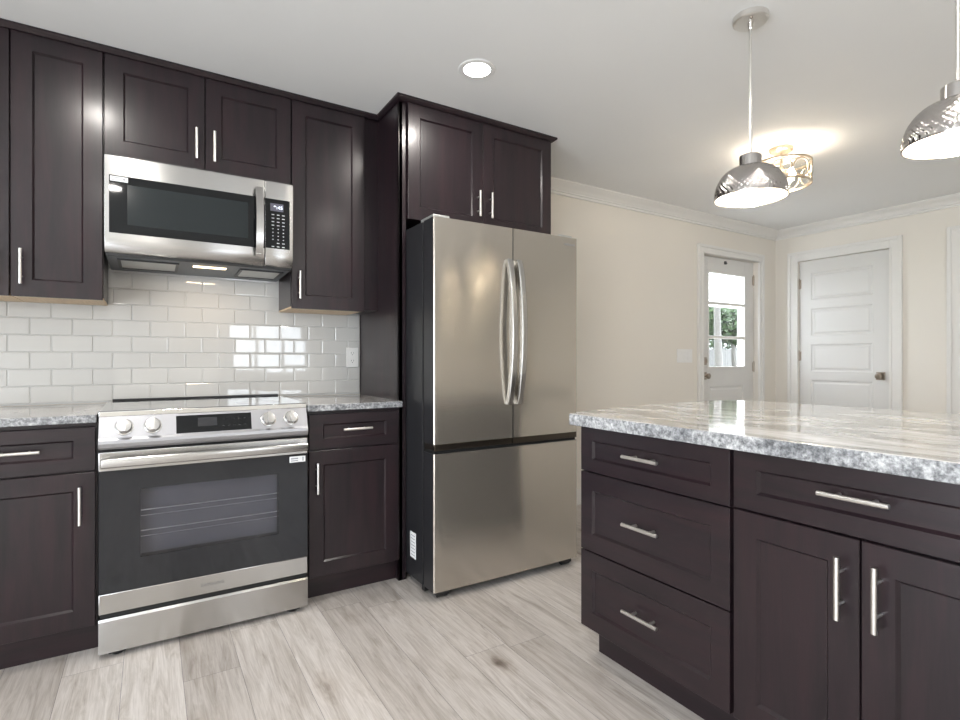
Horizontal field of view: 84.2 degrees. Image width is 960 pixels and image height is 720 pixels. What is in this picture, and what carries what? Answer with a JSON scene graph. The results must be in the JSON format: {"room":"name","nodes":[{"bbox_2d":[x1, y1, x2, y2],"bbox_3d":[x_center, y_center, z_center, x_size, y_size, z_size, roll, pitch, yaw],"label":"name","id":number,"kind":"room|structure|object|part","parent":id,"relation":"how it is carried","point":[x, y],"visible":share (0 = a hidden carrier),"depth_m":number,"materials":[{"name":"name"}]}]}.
{"room":"kitchen","nodes":[
{"label":"kitchen","id":0,"kind":"room"},
{"bbox_2d":[0,505,703,719],"bbox_3d":[1.295,1.170,0.919,8.209,0.100,6.235,0,0,-32],"label":"floor","id":1,"kind":"structure","parent":0,"point":[516,646],"depth_m":1.95,"materials":[{"name":"grey wood"}]},
{"bbox_2d":[0,420,99,669],"bbox_3d":[-1.801,0.678,2.131,0.469,0.884,0.644,0,0,-32],"label":"base cabinet","id":2,"kind":"object","parent":1,"relation":"on","point":[49,474],"visible":0.98,"depth_m":1.95,"materials":[{"name":"brown wood"}]},
{"bbox_3d":[-1.642,0.331,1.873,0.140,0.012,0.038,0,0,-32],"label":"handle","id":3,"kind":"part","parent":2,"relation":"part of","materials":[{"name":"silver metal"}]},
{"bbox_3d":[-1.657,0.335,1.896,0.462,0.165,0.019,0,0,-32],"label":"drawer","id":4,"kind":"part","parent":2,"relation":"part of","materials":[{"name":"brown wood"}]},
{"bbox_3d":[-1.657,0.713,1.896,0.462,0.580,0.019,0,0,-32],"label":"door","id":5,"kind":"part","parent":2,"relation":"part of","materials":[{"name":"brown wood"}]},
{"bbox_2d":[0,403,105,426],"bbox_3d":[-1.815,0.220,2.135,0.488,0.030,0.630,0,0,-32],"label":"countertop","id":6,"kind":"structure","parent":2,"relation":"on","point":[11,416],"depth_m":2.00,"materials":[{"name":"stone"}]},
{"bbox_3d":[-1.485,0.542,1.971,0.012,0.140,0.038,0,0,-32],"label":"handle","id":7,"kind":"part","parent":2,"relation":"part of","materials":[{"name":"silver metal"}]},
{"bbox_2d":[98,394,308,654],"bbox_3d":[-1.251,0.653,2.425,0.768,0.934,0.708,0,0,-32],"label":"range","id":8,"kind":"object","parent":1,"relation":"on","point":[203,499],"visible":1,"depth_m":2.16,"materials":[{"name":"silver metal"}]},
{"bbox_3d":[-1.349,0.253,2.011,0.062,0.065,0.056,0,0,-32],"label":"knob","id":9,"kind":"part","parent":8,"relation":"part of","materials":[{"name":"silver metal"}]},
{"bbox_3d":[-1.270,0.253,2.060,0.062,0.065,0.056,0,0,-32],"label":"knob","id":10,"kind":"part","parent":8,"relation":"part of","materials":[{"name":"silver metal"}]},
{"bbox_2d":[98,395,305,416],"bbox_3d":[-1.273,0.204,2.462,0.768,0.021,0.622,0,0,-32],"label":"cooktop","id":11,"kind":"object","parent":8,"relation":"in","point":[226,405],"depth_m":2.30,"materials":[{"name":"black glass"}]},
{"bbox_3d":[-1.106,0.382,2.193,0.762,0.072,0.043,0,0,-32],"label":"oven door","id":12,"kind":"part","parent":8,"relation":"part of","materials":[{"name":"metal"}]},
{"bbox_3d":[-1.105,1.032,2.190,0.762,0.127,0.049,0,0,-32],"label":"storage drawer","id":13,"kind":"part","parent":8,"relation":"part of","materials":[{"name":"metal"}]},
{"bbox_3d":[-1.099,0.647,2.180,0.760,0.458,0.016,0,0,-32],"label":"door glass","id":14,"kind":"part","parent":8,"relation":"part of","materials":[{"name":"black glass"}]},
{"bbox_3d":[-1.104,0.276,2.189,0.762,0.120,0.056,0,0,-32],"label":"control panel","id":15,"kind":"part","parent":8,"relation":"part of","materials":[{"name":"silver metal"}]},
{"bbox_3d":[-1.080,0.381,2.150,0.746,0.035,0.060,0,0,-32],"label":"oven handle","id":16,"kind":"part","parent":8,"relation":"part of","materials":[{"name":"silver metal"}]},
{"bbox_3d":[-1.114,0.626,2.213,0.508,0.263,0.001,0,0,-32],"label":"pane","id":17,"kind":"part","parent":8,"relation":"part of","materials":[{"name":"grey glass"}]},
{"bbox_3d":[-0.908,0.253,2.285,0.062,0.065,0.056,0,0,-32],"label":"knob","id":18,"kind":"part","parent":8,"relation":"part of","materials":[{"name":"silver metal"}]},
{"bbox_3d":[-0.828,0.253,2.334,0.062,0.065,0.056,0,0,-32],"label":"knob","id":19,"kind":"part","parent":8,"relation":"part of","materials":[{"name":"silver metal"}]},
{"bbox_2d":[306,407,398,597],"bbox_3d":[-0.746,0.678,2.787,0.466,0.884,0.644,0,0,-32],"label":"base cabinet","id":20,"kind":"object","parent":1,"relation":"on","point":[353,455],"visible":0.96,"depth_m":2.55,"materials":[{"name":"brown wood"}]},
{"bbox_3d":[-0.744,0.542,2.432,0.012,0.140,0.038,0,0,-32],"label":"handle","id":21,"kind":"part","parent":20,"relation":"part of","materials":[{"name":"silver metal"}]},
{"bbox_2d":[287,394,401,411],"bbox_3d":[-0.750,0.220,2.796,0.464,0.030,0.630,0,0,-32],"label":"countertop","id":22,"kind":"structure","parent":20,"relation":"on","point":[353,401],"depth_m":2.62,"materials":[{"name":"stone"}]},
{"bbox_3d":[-0.600,0.333,2.552,0.439,0.162,0.019,0,0,-32],"label":"drawer","id":23,"kind":"part","parent":20,"relation":"part of","materials":[{"name":"brown wood"}]},
{"bbox_3d":[-0.600,0.712,2.552,0.439,0.583,0.019,0,0,-32],"label":"door","id":24,"kind":"part","parent":20,"relation":"part of","materials":[{"name":"brown wood"}]},
{"bbox_3d":[-0.583,0.326,2.531,0.140,0.012,0.038,0,0,-32],"label":"handle","id":25,"kind":"part","parent":20,"relation":"part of","materials":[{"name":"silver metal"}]},
{"bbox_2d":[360,101,405,580],"bbox_3d":[-0.550,-0.098,2.953,0.040,2.436,0.590,0,0,-32],"label":"end panel","id":26,"kind":"object","parent":1,"relation":"on","point":[382,331],"visible":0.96,"depth_m":2.79,"materials":[{"name":"brown wood"}]},
{"bbox_2d":[406,214,576,597],"bbox_3d":[-0.048,0.217,3.018,0.881,1.805,0.922,0,0,-32],"label":"refrigerator","id":27,"kind":"object","parent":1,"relation":"on","point":[491,310],"visible":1,"depth_m":2.63,"materials":[{"name":"silver metal"}]},
{"bbox_3d":[-0.052,-0.137,2.611,0.442,1.057,0.109,0,0,-32],"label":"door","id":28,"kind":"part","parent":27,"relation":"part of","materials":[{"name":"metal"}]},
{"bbox_2d":[424,437,576,593],"bbox_3d":[0.134,0.751,2.726,0.880,0.657,0.109,0,0,-32],"label":"freezer","id":29,"kind":"object","parent":27,"relation":"in","point":[495,509],"depth_m":2.63,"materials":[{"name":"silver metal"}]},
{"bbox_3d":[0.158,-0.141,2.644,0.032,0.730,0.070,0,0,-32],"label":"handle","id":30,"kind":"part","parent":27,"relation":"part of","materials":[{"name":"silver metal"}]},
{"bbox_3d":[0.208,-0.141,2.675,0.032,0.730,0.070,0,0,-32],"label":"handle","id":31,"kind":"part","parent":27,"relation":"part of","materials":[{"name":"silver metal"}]},
{"bbox_3d":[0.324,-0.137,2.844,0.433,1.057,0.109,0,0,-32],"label":"door","id":32,"kind":"part","parent":27,"relation":"part of","materials":[{"name":"metal"}]},
{"bbox_2d":[581,427,737,719],"bbox_3d":[0.809,0.686,1.927,0.692,0.868,0.622,0,0,-32],"label":"base cabinet","id":33,"kind":"object","parent":1,"relation":"on","point":[657,515],"visible":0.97,"depth_m":1.70,"materials":[{"name":"brown wood"}]},
{"bbox_3d":[0.532,0.855,1.754,0.038,0.012,0.147,0,0,-32],"label":"handle","id":34,"kind":"part","parent":33,"relation":"part of","materials":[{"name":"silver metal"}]},
{"bbox_3d":[0.532,0.560,1.754,0.038,0.012,0.147,0,0,-32],"label":"handle","id":35,"kind":"part","parent":33,"relation":"part of","materials":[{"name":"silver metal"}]},
{"bbox_3d":[0.532,0.329,1.754,0.038,0.012,0.147,0,0,-32],"label":"handle","id":36,"kind":"part","parent":33,"relation":"part of","materials":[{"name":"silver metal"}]},
{"bbox_3d":[0.554,0.861,1.769,0.019,0.287,0.611,0,0,-32],"label":"drawer","id":37,"kind":"part","parent":33,"relation":"part of","materials":[{"name":"brown wood"}]},
{"bbox_3d":[0.554,0.567,1.769,0.019,0.291,0.611,0,0,-32],"label":"drawer","id":38,"kind":"part","parent":33,"relation":"part of","materials":[{"name":"brown wood"}]},
{"bbox_3d":[0.554,0.335,1.769,0.019,0.162,0.611,0,0,-32],"label":"drawer","id":39,"kind":"part","parent":33,"relation":"part of","materials":[{"name":"brown wood"}]},
{"bbox_2d":[569,400,959,484],"bbox_3d":[1.187,0.227,1.854,1.238,0.044,1.448,0,0,-32],"label":"countertop","id":40,"kind":"structure","parent":33,"relation":"on","point":[914,444],"depth_m":1.58,"materials":[{"name":"stone"}]},
{"bbox_2d":[734,450,959,719],"bbox_3d":[1.144,0.685,1.388,0.692,0.869,0.642,0,0,-32],"label":"base cabinet","id":41,"kind":"object","parent":1,"relation":"on","point":[847,580],"visible":0.98,"depth_m":1.25,"materials":[{"name":"brown wood"}]},
{"bbox_3d":[0.803,0.711,1.367,0.019,0.586,0.312,0,0,-32],"label":"door","id":42,"kind":"part","parent":41,"relation":"part of","materials":[{"name":"brown wood"}]},
{"bbox_3d":[0.845,0.535,1.250,0.038,0.147,0.012,0,0,-32],"label":"handle","id":43,"kind":"part","parent":41,"relation":"part of","materials":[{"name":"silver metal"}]},
{"bbox_3d":[0.888,0.332,1.230,0.019,0.161,0.634,0,0,-32],"label":"drawer","id":44,"kind":"part","parent":41,"relation":"part of","materials":[{"name":"brown wood"}]},
{"bbox_3d":[0.861,0.320,1.223,0.038,0.012,0.147,0,0,-32],"label":"handle","id":45,"kind":"part","parent":41,"relation":"part of","materials":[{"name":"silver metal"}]},
{"bbox_3d":[0.885,0.535,1.185,0.038,0.147,0.012,0,0,-32],"label":"handle","id":46,"kind":"part","parent":41,"relation":"part of","materials":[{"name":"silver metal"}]},
{"bbox_3d":[0.972,0.711,1.095,0.019,0.586,0.318,0,0,-32],"label":"door","id":47,"kind":"part","parent":41,"relation":"part of","materials":[{"name":"brown wood"}]},
{"bbox_2d":[0,193,775,488],"bbox_3d":[-0.318,-0.107,3.516,8.209,2.455,0.120,0,0,-32],"label":"wall","id":48,"kind":"structure","parent":0,"point":[637,271],"depth_m":4.50,"materials":[{"name":"beige paint"}]},
{"bbox_2d":[0,27,24,301],"bbox_3d":[-2.131,-0.786,2.100,0.456,1.060,0.349,0,0,-32],"label":"upper cabinet","id":49,"kind":"object","parent":48,"relation":"attached to","point":[5,34],"visible":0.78,"depth_m":2.10,"materials":[{"name":"brown wood"}]},
{"bbox_3d":[-2.062,-0.784,1.991,0.452,1.056,0.019,0,0,-32],"label":"door","id":50,"kind":"part","parent":49,"relation":"part of","materials":[{"name":"brown wood"}]},
{"bbox_2d":[11,30,107,305],"bbox_3d":[-1.807,-0.786,2.301,0.302,1.060,0.349,0,0,-32],"label":"upper cabinet","id":51,"kind":"object","parent":48,"relation":"attached to","point":[58,255],"visible":0.99,"depth_m":2.19,"materials":[{"name":"brown wood"}]},
{"bbox_3d":[-1.823,-0.372,2.108,0.012,0.140,0.038,0,0,-32],"label":"handle","id":52,"kind":"part","parent":51,"relation":"part of","materials":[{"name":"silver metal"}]},
{"bbox_2d":[0,262,359,405],"bbox_3d":[-1.644,-0.139,2.617,2.168,0.682,0.008,0,0,-32],"label":"tiled wall","id":53,"kind":"structure","parent":48,"relation":"attached to","point":[157,335],"depth_m":2.67,"materials":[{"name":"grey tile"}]},
{"bbox_2d":[346,348,357,366],"bbox_3d":[-0.759,-0.016,3.159,0.070,0.116,0.007,0,0,-32],"label":"wall outlet","id":54,"kind":"object","parent":53,"relation":"attached to","point":[351,353],"visible":1,"depth_m":3.15,"materials":[{"name":"white plastic"}]},
{"bbox_2d":[104,53,290,183],"bbox_3d":[-1.353,-1.099,2.590,0.770,0.434,0.360,0,0,-32],"label":"upper cabinet","id":55,"kind":"object","parent":48,"relation":"attached to","point":[152,112],"visible":0.97,"depth_m":2.44,"materials":[{"name":"brown wood"}]},
{"bbox_3d":[-1.446,-1.097,2.374,0.380,0.430,0.019,0,0,-32],"label":"door","id":56,"kind":"part","parent":55,"relation":"part of","materials":[{"name":"brown wood"}]},
{"bbox_3d":[-1.299,-0.991,2.434,0.012,0.140,0.038,0,0,-32],"label":"handle","id":57,"kind":"part","parent":55,"relation":"part of","materials":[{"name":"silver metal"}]},
{"bbox_2d":[104,153,292,281],"bbox_3d":[-1.328,-0.650,2.548,0.756,0.447,0.444,0,0,-32],"label":"microwave oven","id":58,"kind":"object","parent":55,"relation":"attached to","point":[160,217],"visible":1,"depth_m":2.39,"materials":[{"name":"silver metal"}]},
{"bbox_3d":[-1.526,-0.434,2.448,0.234,0.014,0.214,0,0,-32],"label":"filter frame","id":59,"kind":"part","parent":58,"relation":"part of","materials":[{"name":"grey metal"}]},
{"bbox_2d":[107,256,288,281],"bbox_3d":[-1.349,-0.441,2.582,0.748,0.022,0.340,0,0,-32],"label":"hood","id":60,"kind":"object","parent":58,"relation":"attached to","point":[123,263],"depth_m":2.55,"materials":[{"name":"grey metal"}]},
{"bbox_3d":[-1.125,-0.434,2.697,0.199,0.014,0.214,0,0,-32],"label":"filter frame","id":61,"kind":"part","parent":58,"relation":"part of","materials":[{"name":"grey metal"}]},
{"bbox_3d":[-0.976,-0.654,2.562,0.111,0.237,0.005,0,0,-32],"label":"keypad panel","id":62,"kind":"part","parent":58,"relation":"part of","materials":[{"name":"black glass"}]},
{"bbox_3d":[-1.236,-0.991,2.473,0.012,0.140,0.038,0,0,-32],"label":"handle","id":63,"kind":"part","parent":55,"relation":"part of","materials":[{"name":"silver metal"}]},
{"bbox_3d":[-1.119,-1.097,2.577,0.382,0.430,0.019,0,0,-32],"label":"door","id":64,"kind":"part","parent":55,"relation":"part of","materials":[{"name":"brown wood"}]},
{"bbox_2d":[0,18,557,142],"bbox_3d":[-0.952,-1.323,2.620,3.006,0.022,0.534,0,0,-32],"label":"crown molding","id":65,"kind":"structure","parent":48,"relation":"attached to","point":[11,25],"depth_m":2.58,"materials":[{"name":"brown wood"}]},
{"bbox_2d":[279,100,377,314],"bbox_3d":[-0.823,-0.789,2.912,0.466,1.054,0.349,0,0,-32],"label":"upper cabinet","id":66,"kind":"object","parent":48,"relation":"attached to","point":[334,271],"visible":0.99,"depth_m":2.79,"materials":[{"name":"brown wood"}]},
{"bbox_3d":[-0.908,-0.379,2.677,0.012,0.140,0.038,0,0,-32],"label":"handle","id":67,"kind":"part","parent":66,"relation":"part of","materials":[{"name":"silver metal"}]},
{"bbox_2d":[406,102,550,233],"bbox_3d":[-0.118,-1.018,3.189,0.940,0.596,0.645,0,0,-32],"label":"upper cabinet","id":68,"kind":"object","parent":48,"relation":"attached to","point":[459,168],"visible":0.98,"depth_m":2.91,"materials":[{"name":"brown wood"}]},
{"bbox_3d":[-0.179,-1.016,2.825,0.449,0.592,0.019,0,0,-32],"label":"door","id":69,"kind":"part","parent":68,"relation":"part of","materials":[{"name":"brown wood"}]},
{"bbox_3d":[-0.004,-0.854,2.903,0.012,0.140,0.038,0,0,-32],"label":"handle","id":70,"kind":"part","parent":68,"relation":"part of","materials":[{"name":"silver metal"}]},
{"bbox_3d":[0.062,-0.854,2.944,0.012,0.140,0.038,0,0,-32],"label":"handle","id":71,"kind":"part","parent":68,"relation":"part of","materials":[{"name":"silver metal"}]},
{"bbox_3d":[0.218,-1.016,3.072,0.480,0.592,0.019,0,0,-32],"label":"door","id":72,"kind":"part","parent":68,"relation":"part of","materials":[{"name":"brown wood"}]},
{"bbox_2d":[577,489,580,504],"bbox_3d":[1.610,1.060,4.635,3.485,0.120,0.014,0,0,-32],"label":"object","id":73,"kind":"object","parent":48,"relation":"attached to","point":[578,490],"depth_m":4.10,"materials":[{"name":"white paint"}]},
{"bbox_2d":[551,176,778,240],"bbox_3d":[1.635,-1.291,4.607,3.499,0.088,0.088,0,0,-32],"label":"trim","id":74,"kind":"structure","parent":48,"relation":"attached to","point":[562,187],"depth_m":4.51,"materials":[{"name":"white paint"}]},
{"bbox_2d":[677,349,691,362],"bbox_3d":[1.837,-0.036,4.778,0.195,0.118,0.010,0,0,-32],"label":"light switch","id":75,"kind":"object","parent":48,"relation":"attached to","point":[683,355],"visible":1,"depth_m":4.77,"materials":[{"name":"white plastic"}]},
{"bbox_2d":[704,255,754,400],"bbox_3d":[2.427,0.066,5.212,0.920,2.109,0.136,0,0,-32],"label":"door","id":76,"kind":"structure","parent":48,"relation":"in","point":[720,382],"depth_m":5.25,"materials":[{"name":"white paint"}]},
{"bbox_3d":[2.130,0.150,4.986,0.072,0.072,0.066,0,0,-32],"label":"knob","id":77,"kind":"part","parent":76,"relation":"part of","materials":[{"name":"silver metal"}]},
{"bbox_3d":[2.407,0.595,5.223,0.601,1.040,0.045,0,0,-32],"label":"panel","id":78,"kind":"part","parent":76,"relation":"part of","materials":[{"name":"white paint"}]},
{"bbox_2d":[697,243,764,400],"bbox_3d":[2.452,0.024,5.152,1.059,2.192,0.024,0,0,-32],"label":"trim","id":79,"kind":"structure","parent":48,"relation":"attached to","point":[701,248],"depth_m":5.09,"materials":[{"name":"white paint"}]},
{"bbox_2d":[0,0,959,229],"bbox_3d":[1.295,-1.385,0.919,8.209,0.100,6.235,0,0,-32],"label":"ceiling","id":80,"kind":"structure","parent":0,"point":[648,99],"depth_m":2.42,"materials":[{"name":"paint"}]},
{"bbox_2d":[458,58,495,78],"bbox_3d":[-0.014,-1.332,2.435,0.172,0.006,0.172,0,0,-32],"label":"recessed light","id":81,"kind":"object","parent":80,"relation":"in","point":[476,68],"visible":1,"depth_m":2.42,"materials":[{"name":"white plastic"}]},
{"bbox_2d":[714,6,789,207],"bbox_3d":[1.052,-0.981,2.066,0.263,0.706,0.263,0,0,-32],"label":"pendant lamp","id":82,"kind":"object","parent":80,"relation":"hanging from","point":[755,182],"visible":1,"depth_m":2.03,"materials":[{"name":"silver metal"}]},
{"bbox_3d":[1.052,-0.701,2.066,0.058,0.095,0.058,0,0,-32],"label":"bulb","id":83,"kind":"part","parent":82,"relation":"part of","materials":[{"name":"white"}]},
{"bbox_3d":[1.052,-1.048,2.066,0.020,0.537,0.020,0,0,-32],"label":"rod","id":84,"kind":"part","parent":82,"relation":"part of","materials":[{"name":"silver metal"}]},
{"bbox_3d":[1.052,-0.691,2.066,0.261,0.123,0.261,0,0,-32],"label":"lamp shade","id":85,"kind":"part","parent":82,"relation":"part of","materials":[{"name":"silver metal"}]},
{"bbox_2d":[762,144,812,191],"bbox_3d":[1.902,-1.214,3.354,0.343,0.240,0.341,0,0,-32],"label":"ceiling light","id":86,"kind":"object","parent":80,"relation":"attached to","point":[781,152],"visible":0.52,"depth_m":3.29,"materials":[{"name":"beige metal"}]},
{"bbox_3d":[1.827,-1.167,3.211,0.114,0.115,0.017,0,0,28],"label":"circle frame","id":87,"kind":"part","parent":86,"relation":"part of","materials":[{"name":"beige metal"}]},
{"bbox_3d":[1.930,-1.248,3.342,0.282,0.135,0.276,0,0,-32],"label":"stem","id":88,"kind":"part","parent":86,"relation":"part of","materials":[{"name":"beige metal"}]},
{"bbox_3d":[1.950,-1.163,3.317,0.034,0.077,0.034,0,0,-32],"label":"bulb","id":89,"kind":"part","parent":86,"relation":"part of","materials":[{"name":"white glass"}]},
{"bbox_3d":[1.935,-1.167,3.196,0.114,0.115,0.017,0,0,-12],"label":"circle frame","id":90,"kind":"part","parent":86,"relation":"part of","materials":[{"name":"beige metal"}]},
{"bbox_3d":[2.063,-1.167,3.358,0.017,0.115,0.114,0,0,-2],"label":"circle frame","id":91,"kind":"part","parent":86,"relation":"part of","materials":[{"name":"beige metal"}]},
{"bbox_3d":[2.029,-1.167,3.254,0.017,0.115,0.114,0,0,38],"label":"circle frame","id":92,"kind":"part","parent":86,"relation":"part of","materials":[{"name":"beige metal"}]},
{"bbox_2d":[900,0,959,159],"bbox_3d":[1.384,-0.981,1.538,0.263,0.706,0.263,0,0,-32],"label":"pendant lamp","id":93,"kind":"object","parent":80,"relation":"hanging from","point":[934,133],"visible":1,"depth_m":1.53,"materials":[{"name":"silver metal"}]},
{"bbox_3d":[1.384,-0.691,1.538,0.261,0.123,0.261,0,0,-32],"label":"lamp shade","id":94,"kind":"part","parent":93,"relation":"part of","materials":[{"name":"silver metal"}]},
{"bbox_3d":[1.384,-0.701,1.538,0.058,0.095,0.058,0,0,-32],"label":"bulb","id":95,"kind":"part","parent":93,"relation":"part of","materials":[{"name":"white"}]},
{"bbox_3d":[1.384,-1.048,1.538,0.020,0.537,0.020,0,0,-32],"label":"rod","id":96,"kind":"part","parent":93,"relation":"part of","materials":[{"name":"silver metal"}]},
{"bbox_2d":[776,206,959,412],"bbox_3d":[4.731,-0.107,3.052,0.120,2.455,5.995,0,0,-32],"label":"wall","id":97,"kind":"structure","parent":0,"point":[924,234],"depth_m":4.54,"materials":[{"name":"beige paint"}]},
{"bbox_2d":[799,249,888,408],"bbox_3d":[3.427,0.061,5.054,0.106,2.101,0.801,0,0,-32],"label":"door","id":98,"kind":"structure","parent":97,"relation":"in","point":[844,350],"depth_m":5.03,"materials":[{"name":"white paint"}]},
{"bbox_3d":[3.583,0.145,4.765,0.066,0.072,0.072,0,0,-32],"label":"knob","id":99,"kind":"part","parent":98,"relation":"part of","materials":[{"name":"silver metal"}]},
{"bbox_2d":[787,235,902,409],"bbox_3d":[3.416,0.016,5.033,0.024,2.208,0.976,0,0,-32],"label":"trim","id":100,"kind":"structure","parent":97,"relation":"attached to","point":[894,243],"depth_m":4.78,"materials":[{"name":"white paint"}]},
{"bbox_2d":[776,193,959,240],"bbox_3d":[4.642,-1.291,2.998,0.088,0.088,5.995,0,0,-32],"label":"trim","id":101,"kind":"structure","parent":97,"relation":"attached to","point":[952,200],"depth_m":4.77,"materials":[{"name":"white paint"}]},
{"bbox_2d":[947,225,959,413],"bbox_3d":[4.104,0.016,3.925,0.024,2.208,1.022,0,0,-32],"label":"trim","id":102,"kind":"structure","parent":97,"relation":"attached to","point":[953,233],"depth_m":4.32,"materials":[{"name":"white paint"}]},
{"label":"outside","id":103,"kind":"structure","parent":0,"visible":0},
{"bbox_3d":[-2.192,1.380,20.589,42.000,0.120,22.705,0,0,-32],"label":"ground","id":104,"kind":"structure","parent":103,"visible":0},
{"bbox_2d":[714,307,722,366],"bbox_3d":[6.527,-1.188,14.537,2.077,5.022,2.119,0,0,-32],"label":"tree","id":105,"kind":"object","parent":104,"relation":"on","point":[718,355],"visible":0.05,"depth_m":14.44,"materials":[{"name":"plant"}]},
{"bbox_2d":[709,307,732,366],"bbox_3d":[6.682,-0.153,15.573,1.338,2.952,1.391,0,0,-32],"label":"tree","id":106,"kind":"object","parent":104,"relation":"on","point":[726,324],"visible":0.3,"depth_m":15.15,"materials":[{"name":"green plant"}]},
{"bbox_2d":[709,349,736,366],"bbox_3d":[10.280,0.458,19.936,13.492,1.724,0.025,0,0,-32],"label":"fence","id":107,"kind":"object","parent":104,"relation":"on","point":[726,353],"visible":0.02,"depth_m":18.96,"materials":[{"name":"white wood"}]},
{"bbox_2d":[709,340,736,348],"bbox_3d":[10.743,-0.861,23.624,3.895,4.369,3.934,0,0,-32],"label":"tree","id":108,"kind":"object","parent":104,"relation":"on","point":[711,344],"visible":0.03,"depth_m":22.83,"materials":[{"name":"green plant"}]},
{"bbox_2d":[712,308,736,365],"bbox_3d":[8.525,-0.319,17.766,1.846,3.284,1.864,0,0,-32],"label":"outdoor backdrop","id":109,"kind":"structure","parent":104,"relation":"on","point":[732,342],"depth_m":17.46,"materials":[{"name":"green plant"}]},
{"bbox_3d":[3.172,1.235,8.161,10.000,0.170,4.070,0,0,-32],"label":"porch slab","id":110,"kind":"object","parent":104,"relation":"on","visible":0},
{"bbox_2d":[737,309,740,365],"bbox_3d":[5.833,0.010,11.686,0.240,2.280,0.320,0,0,-32],"label":"porch post","id":111,"kind":"object","parent":110,"relation":"on","point":[738,310],"visible":0.06,"depth_m":11.71,"materials":[{"name":"white"}]},
{"bbox_2d":[709,273,740,308],"bbox_3d":[4.999,-1.480,11.285,8.400,0.700,0.100,0,0,-32],"label":"fascia","id":112,"kind":"object","parent":111,"relation":"on","point":[722,288],"visible":0.12,"depth_m":11.39,"materials":[{"name":"white"}]}
]}

